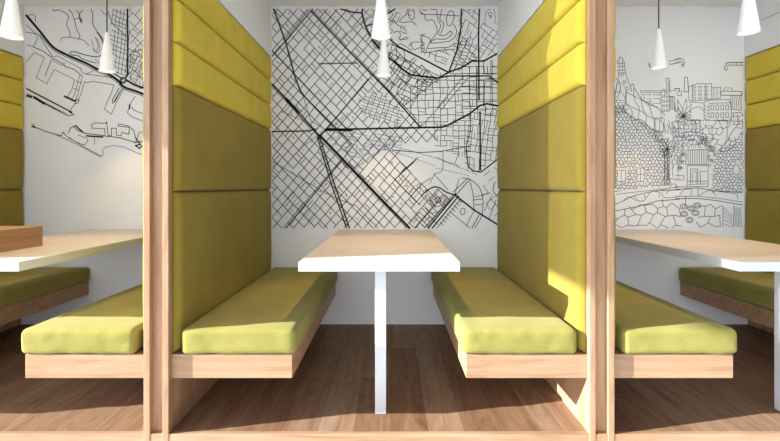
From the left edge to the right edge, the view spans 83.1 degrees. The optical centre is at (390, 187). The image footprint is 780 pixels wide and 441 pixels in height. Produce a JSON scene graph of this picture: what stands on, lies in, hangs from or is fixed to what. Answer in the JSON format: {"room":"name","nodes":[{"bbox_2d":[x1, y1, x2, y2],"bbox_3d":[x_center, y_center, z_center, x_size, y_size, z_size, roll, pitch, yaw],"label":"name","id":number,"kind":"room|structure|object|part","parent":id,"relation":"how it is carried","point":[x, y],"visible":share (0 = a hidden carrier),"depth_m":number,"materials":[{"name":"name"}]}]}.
{"room":"restaurant seating area","nodes":[
{"label":"restaurant seating area","id":0,"kind":"room"},
{"bbox_2d":[21,6,747,323],"bbox_3d":[0.450,-0.348,3.550,9.500,3.150,0.150,0,0,0],"label":"wall","id":1,"kind":"structure","parent":0,"point":[67,188],"depth_m":3.48,"materials":[{"name":"paint"}]},
{"bbox_2d":[25,9,143,156],"bbox_3d":[-2.001,-0.776,3.474,1.777,1.281,0.001,0,0,0],"label":"mural","id":2,"kind":"object","parent":1,"relation":"attached to","point":[120,82],"visible":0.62,"depth_m":3.47},
{"bbox_2d":[271,8,498,228],"bbox_3d":[-0.046,-0.547,3.474,1.800,1.746,0.001,0,0,0],"label":"mural","id":3,"kind":"object","parent":1,"relation":"attached to","point":[477,73],"visible":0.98,"depth_m":3.47},
{"bbox_2d":[614,56,742,227],"bbox_3d":[1.897,-0.364,3.474,1.771,1.365,0.001,0,0,0],"label":"mural","id":4,"kind":"object","parent":1,"relation":"attached to","point":[669,96],"visible":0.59,"depth_m":3.47},
{"bbox_2d":[17,0,756,7],"bbox_3d":[0.450,-1.482,2.674,9.500,0.122,1.603,0,0,0],"label":"ceiling","id":5,"kind":"structure","parent":0,"point":[35,3],"depth_m":3.41,"materials":[{"name":"paint"}]},
{"bbox_2d":[0,0,23,40],"bbox_3d":[-2.001,-1.111,2.321,0.101,0.634,0.101,0,0,0],"label":"pendant lamp","id":6,"kind":"object","parent":5,"relation":"hanging from","point":[11,26],"visible":1,"depth_m":2.30,"materials":[{"name":"white ceramic"}]},
{"bbox_2d":[98,0,114,73],"bbox_3d":[-2.001,-1.136,3.100,0.101,0.634,0.101,0,0,0],"label":"pendant lamp","id":7,"kind":"object","parent":5,"relation":"hanging from","point":[106,65],"visible":1,"depth_m":3.08,"materials":[{"name":"white ceramic"}]},
{"bbox_3d":[-2.001,-0.958,3.100,0.101,0.277,0.101,0,0,0],"label":"lamp shade","id":8,"kind":"part","parent":7,"relation":"part of","materials":[{"name":"white ceramic"}]},
{"bbox_3d":[-2.001,-1.262,3.100,0.007,0.339,0.007,0,0,15],"label":"cord","id":9,"kind":"part","parent":7,"relation":"part of","materials":[{"name":"white plastic"}]},
{"bbox_2d":[372,0,390,39],"bbox_3d":[-0.052,-1.113,2.321,0.101,0.634,0.101,0,0,0],"label":"pendant lamp","id":10,"kind":"object","parent":5,"relation":"hanging from","point":[381,31],"visible":1,"depth_m":2.29,"materials":[{"name":"white ceramic"}]},
{"bbox_2d":[374,34,387,36],"bbox_3d":[-0.052,-0.814,2.321,0.085,0.004,0.085,0,0,0],"label":"bulb","id":11,"kind":"object","parent":10,"relation":"attached to","point":[375,35],"depth_m":2.34,"materials":[{"name":"white glass"}]},
{"bbox_2d":[376,40,390,77],"bbox_3d":[-0.052,-1.105,3.100,0.101,0.634,0.101,0,0,0],"label":"pendant lamp","id":12,"kind":"object","parent":5,"relation":"hanging from","point":[383,70],"visible":0.85,"depth_m":3.07,"materials":[{"name":"white ceramic"}]},
{"bbox_2d":[650,0,666,69],"bbox_3d":[1.886,-1.161,3.100,0.101,0.634,0.101,0,0,0],"label":"pendant lamp","id":13,"kind":"object","parent":5,"relation":"hanging from","point":[658,62],"visible":1,"depth_m":3.08,"materials":[{"name":"white ceramic"}]},
{"bbox_3d":[1.886,-0.983,3.100,0.101,0.277,0.101,0,0,0],"label":"lamp shade","id":14,"kind":"part","parent":13,"relation":"part of","materials":[{"name":"white ceramic"}]},
{"bbox_2d":[736,0,760,35],"bbox_3d":[1.886,-1.135,2.321,0.101,0.634,0.101,0,0,0],"label":"pendant lamp","id":15,"kind":"object","parent":5,"relation":"hanging from","point":[749,24],"visible":1,"depth_m":2.30,"materials":[{"name":"white ceramic"}]},
{"bbox_2d":[0,324,779,430],"bbox_3d":[0.450,1.107,2.712,9.500,0.060,1.527,0,0,0],"label":"floor","id":16,"kind":"structure","parent":0,"point":[332,387],"depth_m":2.27,"materials":[{"name":"brown wood"}]},
{"bbox_2d":[0,0,24,331],"bbox_3d":[-2.970,-0.108,2.699,0.174,2.670,1.553,0,0,0],"label":"wall","id":17,"kind":"structure","parent":16,"relation":"on","point":[11,51],"depth_m":3.35,"materials":[{"name":"yellow fabric"}]},
{"bbox_3d":[-2.975,0.024,2.713,0.107,2.107,1.523,0,0,0],"label":"panel","id":18,"kind":"part","parent":17,"relation":"part of","materials":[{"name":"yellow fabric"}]},
{"bbox_3d":[-2.975,-1.354,2.716,0.158,0.178,1.517,0,0,0],"label":"ceiling rail","id":19,"kind":"part","parent":17,"relation":"part of","materials":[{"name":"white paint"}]},
{"bbox_2d":[0,267,88,324],"bbox_3d":[-2.644,0.727,2.700,0.553,0.225,1.544,0,0,0],"label":"bench","id":20,"kind":"object","parent":17,"relation":"attached to","point":[24,293],"visible":0.94,"depth_m":3.03,"materials":[{"name":"green fabric"}]},
{"bbox_2d":[0,229,142,270],"bbox_3d":[-2.001,0.702,2.708,0.715,0.750,1.527,0,0,0],"label":"table","id":21,"kind":"object","parent":16,"relation":"on","point":[57,248],"visible":0.68,"depth_m":2.46,"materials":[{"name":"white laminate"}]},
{"bbox_2d":[0,226,42,251],"bbox_3d":[-2.157,0.271,2.260,0.356,0.112,0.480,0,0,0],"label":"wooden box","id":22,"kind":"object","parent":21,"relation":"on","point":[11,237],"visible":1,"depth_m":2.36,"materials":[{"name":"brown wood"}]},
{"bbox_3d":[-2.157,0.223,2.260,0.328,0.012,0.452,0,0,0],"label":"lid","id":23,"kind":"part","parent":22,"relation":"part of","materials":[{"name":"brown wood"}]},
{"bbox_2d":[143,0,270,440],"bbox_3d":[-1.026,-0.108,2.699,0.184,2.670,1.553,0,0,0],"label":"wall","id":24,"kind":"structure","parent":16,"relation":"on","point":[207,63],"depth_m":2.12,"materials":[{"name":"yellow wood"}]},
{"bbox_2d":[21,284,143,377],"bbox_3d":[-1.358,0.727,2.700,0.553,0.226,1.544,0,0,0],"label":"bench","id":25,"kind":"object","parent":24,"relation":"attached to","point":[103,338],"visible":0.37,"depth_m":1.94,"materials":[{"name":"fabric"}]},
{"bbox_3d":[-1.027,0.024,2.713,0.107,2.107,1.523,0,0,0],"label":"panel","id":26,"kind":"part","parent":24,"relation":"part of","materials":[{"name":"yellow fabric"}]},
{"bbox_2d":[171,267,336,377],"bbox_3d":[-0.696,0.727,2.700,0.553,0.226,1.544,0,0,0],"label":"bench","id":27,"kind":"object","parent":24,"relation":"attached to","point":[266,329],"visible":0.93,"depth_m":1.98,"materials":[{"name":"fabric"}]},
{"bbox_3d":[-1.027,-1.354,2.716,0.158,0.178,1.517,0,0,0],"label":"ceiling rail","id":28,"kind":"part","parent":24,"relation":"part of","materials":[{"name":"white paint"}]},
{"bbox_2d":[0,431,779,440],"bbox_3d":[0.450,1.151,1.936,9.500,0.151,0.024,0,0,0],"label":"trim","id":29,"kind":"structure","parent":24,"relation":"attached to","point":[4,435],"depth_m":1.92,"materials":[{"name":"brown wood"}]},
{"bbox_2d":[298,229,459,413],"bbox_3d":[-0.052,0.702,2.708,0.715,0.750,1.527,0,0,0],"label":"table","id":30,"kind":"object","parent":16,"relation":"on","point":[380,251],"visible":1,"depth_m":2.10,"materials":[{"name":"white laminate"}]},
{"bbox_3d":[-0.050,0.723,2.124,0.052,0.708,0.052,0,0,0],"label":"leg","id":31,"kind":"part","parent":30,"relation":"part of","materials":[{"name":"white metal"}]},
{"bbox_2d":[497,0,615,440],"bbox_3d":[0.922,-0.108,2.699,0.184,2.670,1.553,0,0,0],"label":"wall","id":32,"kind":"structure","parent":16,"relation":"on","point":[556,65],"depth_m":2.10,"materials":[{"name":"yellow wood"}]},
{"bbox_3d":[0.922,-1.354,2.716,0.158,0.178,1.517,0,0,0],"label":"ceiling rail","id":33,"kind":"part","parent":32,"relation":"part of","materials":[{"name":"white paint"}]},
{"bbox_2d":[431,267,586,377],"bbox_3d":[0.591,0.727,2.700,0.553,0.226,1.544,0,0,0],"label":"bench","id":34,"kind":"object","parent":32,"relation":"attached to","point":[496,329],"visible":1,"depth_m":1.96,"materials":[{"name":"fabric"}]},
{"bbox_3d":[0.922,0.024,2.713,0.107,2.107,1.523,0,0,0],"label":"panel","id":35,"kind":"part","parent":32,"relation":"part of","materials":[{"name":"yellow fabric"}]},
{"bbox_2d":[614,281,736,377],"bbox_3d":[1.253,0.727,2.700,0.553,0.226,1.544,0,0,0],"label":"bench","id":36,"kind":"object","parent":32,"relation":"attached to","point":[655,337],"visible":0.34,"depth_m":1.94,"materials":[{"name":"green fabric"}]},
{"bbox_2d":[616,229,779,410],"bbox_3d":[1.896,0.702,2.708,0.715,0.750,1.527,0,0,0],"label":"table","id":37,"kind":"object","parent":16,"relation":"on","point":[736,254],"visible":0.81,"depth_m":2.34,"materials":[{"name":"white laminate"}]},
{"bbox_3d":[1.899,0.723,2.124,0.052,0.708,0.052,0,0,0],"label":"leg","id":38,"kind":"part","parent":37,"relation":"part of","materials":[{"name":"white metal"}]},
{"bbox_2d":[744,0,779,333],"bbox_3d":[2.866,-0.108,2.699,0.174,2.670,1.553,0,0,0],"label":"wall","id":39,"kind":"structure","parent":16,"relation":"on","point":[761,49],"depth_m":3.29,"materials":[{"name":"yellow fabric"}]},
{"bbox_2d":[679,267,773,328],"bbox_3d":[2.539,0.727,2.700,0.553,0.226,1.544,0,0,0],"label":"bench","id":40,"kind":"object","parent":39,"relation":"attached to","point":[749,295],"visible":0.87,"depth_m":2.99,"materials":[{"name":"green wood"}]},
{"bbox_3d":[2.871,0.024,2.713,0.107,2.107,1.523,0,0,0],"label":"panel","id":41,"kind":"part","parent":39,"relation":"part of","materials":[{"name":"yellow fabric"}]},
{"bbox_3d":[2.871,-1.354,2.716,0.158,0.178,1.517,0,0,0],"label":"ceiling rail","id":42,"kind":"part","parent":39,"relation":"part of","materials":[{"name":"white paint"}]}
]}

